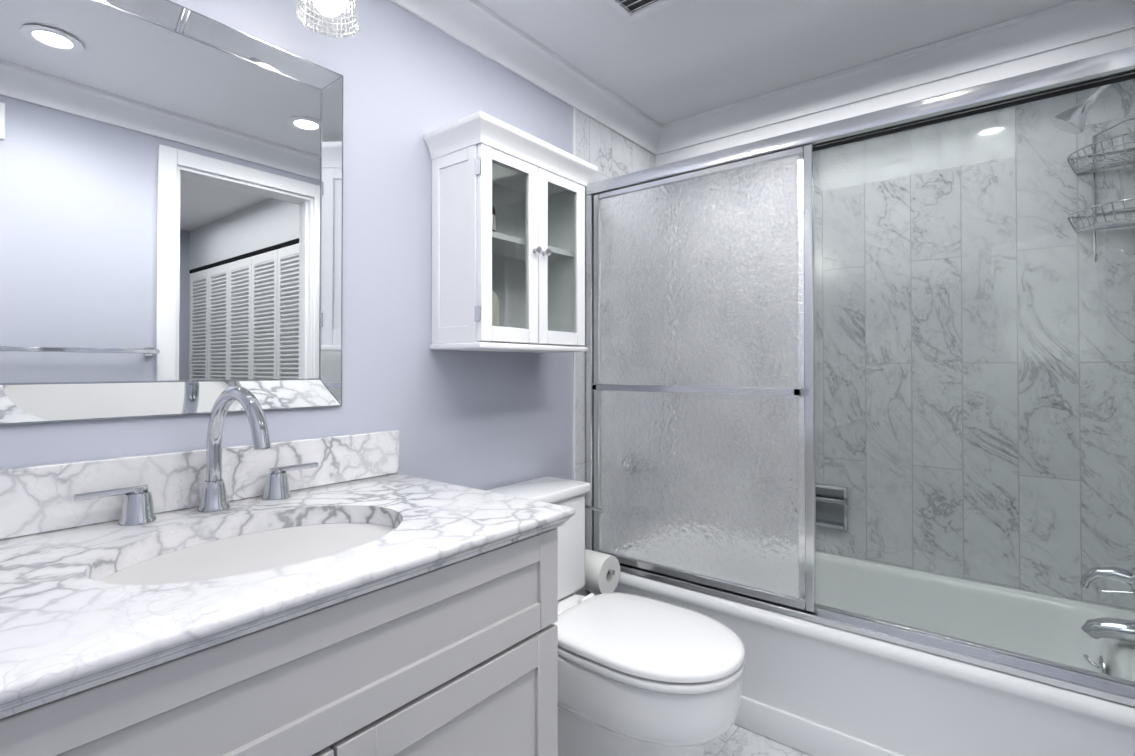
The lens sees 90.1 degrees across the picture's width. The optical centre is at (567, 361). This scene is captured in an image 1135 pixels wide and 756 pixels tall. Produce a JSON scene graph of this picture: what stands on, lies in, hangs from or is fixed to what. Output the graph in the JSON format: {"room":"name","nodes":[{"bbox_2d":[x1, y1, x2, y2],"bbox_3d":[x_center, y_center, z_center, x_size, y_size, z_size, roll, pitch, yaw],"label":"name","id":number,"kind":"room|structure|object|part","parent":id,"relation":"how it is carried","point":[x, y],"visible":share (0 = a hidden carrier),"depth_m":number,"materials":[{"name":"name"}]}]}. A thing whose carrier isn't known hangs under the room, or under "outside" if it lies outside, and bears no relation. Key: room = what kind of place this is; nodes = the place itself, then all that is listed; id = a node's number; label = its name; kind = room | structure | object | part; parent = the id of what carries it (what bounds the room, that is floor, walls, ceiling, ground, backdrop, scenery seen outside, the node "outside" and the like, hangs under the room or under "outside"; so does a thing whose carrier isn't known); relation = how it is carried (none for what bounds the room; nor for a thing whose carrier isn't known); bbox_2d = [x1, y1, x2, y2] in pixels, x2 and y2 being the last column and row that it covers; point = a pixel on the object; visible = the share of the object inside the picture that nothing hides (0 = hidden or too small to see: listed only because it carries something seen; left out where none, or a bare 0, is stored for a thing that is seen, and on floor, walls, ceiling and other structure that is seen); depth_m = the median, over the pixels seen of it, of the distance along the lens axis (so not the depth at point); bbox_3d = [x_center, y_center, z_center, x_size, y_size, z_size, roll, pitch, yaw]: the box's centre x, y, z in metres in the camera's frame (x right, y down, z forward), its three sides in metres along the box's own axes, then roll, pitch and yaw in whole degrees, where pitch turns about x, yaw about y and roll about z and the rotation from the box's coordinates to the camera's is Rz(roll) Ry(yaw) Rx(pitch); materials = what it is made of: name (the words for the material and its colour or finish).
{"room":"bathroom","nodes":[
{"label":"bathroom","id":0,"kind":"room"},
{"bbox_2d":[0,0,572,490],"bbox_3d":[-0.621,-0.138,1.410,0.120,2.550,1.920,-1,-1,39],"label":"wall","id":1,"kind":"structure","parent":0,"point":[484,420],"depth_m":1.53,"materials":[{"name":"purple paint"}]},
{"bbox_2d":[0,0,342,424],"bbox_3d":[-0.757,-0.301,1.121,0.028,0.813,0.678,-1,-1,39],"label":"vanity mirror","id":2,"kind":"object","parent":1,"relation":"attached to","point":[171,208],"visible":1,"depth_m":1.08,"materials":[{"name":"mirror glass"},{"name":"silver"}]},
{"bbox_2d":[0,430,398,539],"bbox_3d":[-0.769,0.233,1.105,0.020,0.112,1.020,-1,-1,39],"label":"backsplash","id":3,"kind":"structure","parent":1,"relation":"attached to","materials":[{"name":"stone"}]},
{"bbox_2d":[296,0,359,38],"bbox_3d":[-0.651,-0.832,1.113,0.212,0.202,0.461,-1,-1,39],"label":"sconce","id":4,"kind":"object","parent":1,"relation":"attached to","point":[338,19],"visible":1,"depth_m":1.26,"materials":[{"name":"clear glass"}]},
{"bbox_2d":[424,111,597,352],"bbox_3d":[-0.152,-0.336,1.717,0.230,0.605,0.516,-1,-1,39],"label":"upper cabinet","id":5,"kind":"object","parent":1,"relation":"attached to","point":[508,237],"visible":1,"depth_m":1.59,"materials":[{"name":"white paint"}]},
{"bbox_2d":[390,0,661,155],"bbox_3d":[-0.320,-1.010,1.647,0.067,0.099,2.408,-1,-1,39],"label":"crown molding","id":6,"kind":"structure","parent":1,"relation":"attached to","point":[479,27],"depth_m":1.91,"materials":[{"name":"white paint"}]},
{"bbox_2d":[582,550,619,593],"bbox_3d":[0.077,0.738,2.008,0.212,0.133,0.133,-1,-1,39],"label":"toilet paper roll","id":7,"kind":"object","parent":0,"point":[602,573],"visible":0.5,"depth_m":1.94,"materials":[{"name":"white paper"}]},
{"bbox_2d":[575,109,654,595],"bbox_3d":[0.220,-0.126,2.466,0.120,2.550,0.780,-1,-1,39],"label":"wall","id":8,"kind":"structure","parent":0,"point":[608,152],"depth_m":2.21,"materials":[{"name":"tile"}]},
{"bbox_2d":[573,107,574,593],"bbox_3d":[0.648,0.087,1.620,1.600,2.105,0.008,-1,-1,39],"label":"trim","id":9,"kind":"structure","parent":8,"relation":"attached to","point":[574,352],"depth_m":2.11,"materials":[{"name":"white paint"}]},
{"bbox_2d":[704,724,810,755],"bbox_3d":[0.332,1.165,1.212,1.840,0.060,2.820,-1,-1,39],"label":"floor","id":10,"kind":"structure","parent":0,"point":[734,740],"depth_m":1.68,"materials":[{"name":"stone"}]},
{"bbox_2d":[0,386,575,755],"bbox_3d":[-0.537,0.587,0.915,0.614,1.088,1.020,-1,-1,39],"label":"bathroom vanity","id":11,"kind":"object","parent":10,"relation":"on","point":[339,595],"visible":1,"depth_m":0.87,"materials":[{"name":"grey paint"}]},
{"bbox_2d":[0,473,575,718],"bbox_3d":[-0.539,0.304,0.920,0.608,0.035,1.020,-1,-1,39],"label":"countertop","id":12,"kind":"structure","parent":11,"relation":"on","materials":[{"name":"stone"}]},
{"bbox_2d":[73,386,317,525],"bbox_3d":[-0.618,0.167,1.053,0.254,0.243,0.420,-1,-1,39],"label":"faucet","id":13,"kind":"object","parent":12,"relation":"on","point":[131,490],"depth_m":1.09,"materials":[{"name":"silver metal"}]},
{"bbox_2d":[486,476,744,755],"bbox_3d":[0.102,0.765,1.563,0.776,0.746,0.459,-1,-1,39],"label":"toilet","id":14,"kind":"object","parent":10,"relation":"on","point":[638,675],"visible":0.56,"depth_m":1.38,"materials":[{"name":"white ceramic"}]},
{"bbox_3d":[-0.114,0.568,1.738,0.223,0.347,0.459,-1,-1,39],"label":"tank","id":15,"kind":"part","parent":14,"relation":"part of","materials":[{"name":"white ceramic"}]},
{"bbox_3d":[0.201,0.711,1.475,0.511,0.051,0.377,-1,-1,39],"label":"seat","id":16,"kind":"part","parent":14,"relation":"part of","materials":[{"name":"white ceramic"}]},
{"bbox_2d":[590,571,1134,755],"bbox_3d":[0.908,0.953,1.937,1.596,0.379,0.728,-1,-1,39],"label":"bathtub","id":17,"kind":"object","parent":10,"relation":"on","point":[812,688],"visible":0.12,"depth_m":1.53,"materials":[{"name":"white ceramic"}]},
{"bbox_2d":[586,46,1134,707],"bbox_3d":[0.703,0.035,1.690,1.592,1.449,0.098,-1,-1,39],"label":"shower door","id":18,"kind":"structure","parent":17,"relation":"on","point":[872,374],"depth_m":1.56,"materials":[{"name":"clear glass"}]},
{"bbox_2d":[477,0,1074,124],"bbox_3d":[0.332,-1.090,1.237,1.599,0.050,2.579,-1,-1,39],"label":"ceiling","id":19,"kind":"structure","parent":0,"point":[678,60],"depth_m":1.85,"materials":[{"name":"white paint"}]},
{"bbox_2d":[606,0,678,21],"bbox_3d":[0.218,-1.053,1.523,0.315,0.015,0.315,-1,-1,39],"label":"ceiling vent","id":20,"kind":"object","parent":19,"relation":"in","point":[630,10],"visible":0.96,"depth_m":1.67,"materials":[{"name":"white paint"}]},
{"bbox_2d":[655,28,1134,166],"bbox_3d":[1.083,-0.969,2.178,1.599,0.170,0.170,-1,-1,39],"label":"soffit","id":21,"kind":"structure","parent":0,"point":[1086,49],"depth_m":1.96,"materials":[{"name":"white paint"}]},
{"bbox_2d":[658,0,1117,154],"bbox_3d":[1.000,-1.005,2.092,1.440,0.099,0.067,-1,-1,39],"label":"crown molding","id":22,"kind":"structure","parent":21,"relation":"attached to","point":[1077,21],"depth_m":1.95,"materials":[{"name":"white paint"}]},
{"bbox_2d":[1110,0,1134,31],"bbox_3d":[0.878,-1.021,0.692,0.067,0.099,2.408,-1,-1,39],"label":"crown molding","id":23,"kind":"structure","parent":21,"relation":"attached to","point":[1122,12],"depth_m":1.63,"materials":[{"name":"white paint"}]}
]}

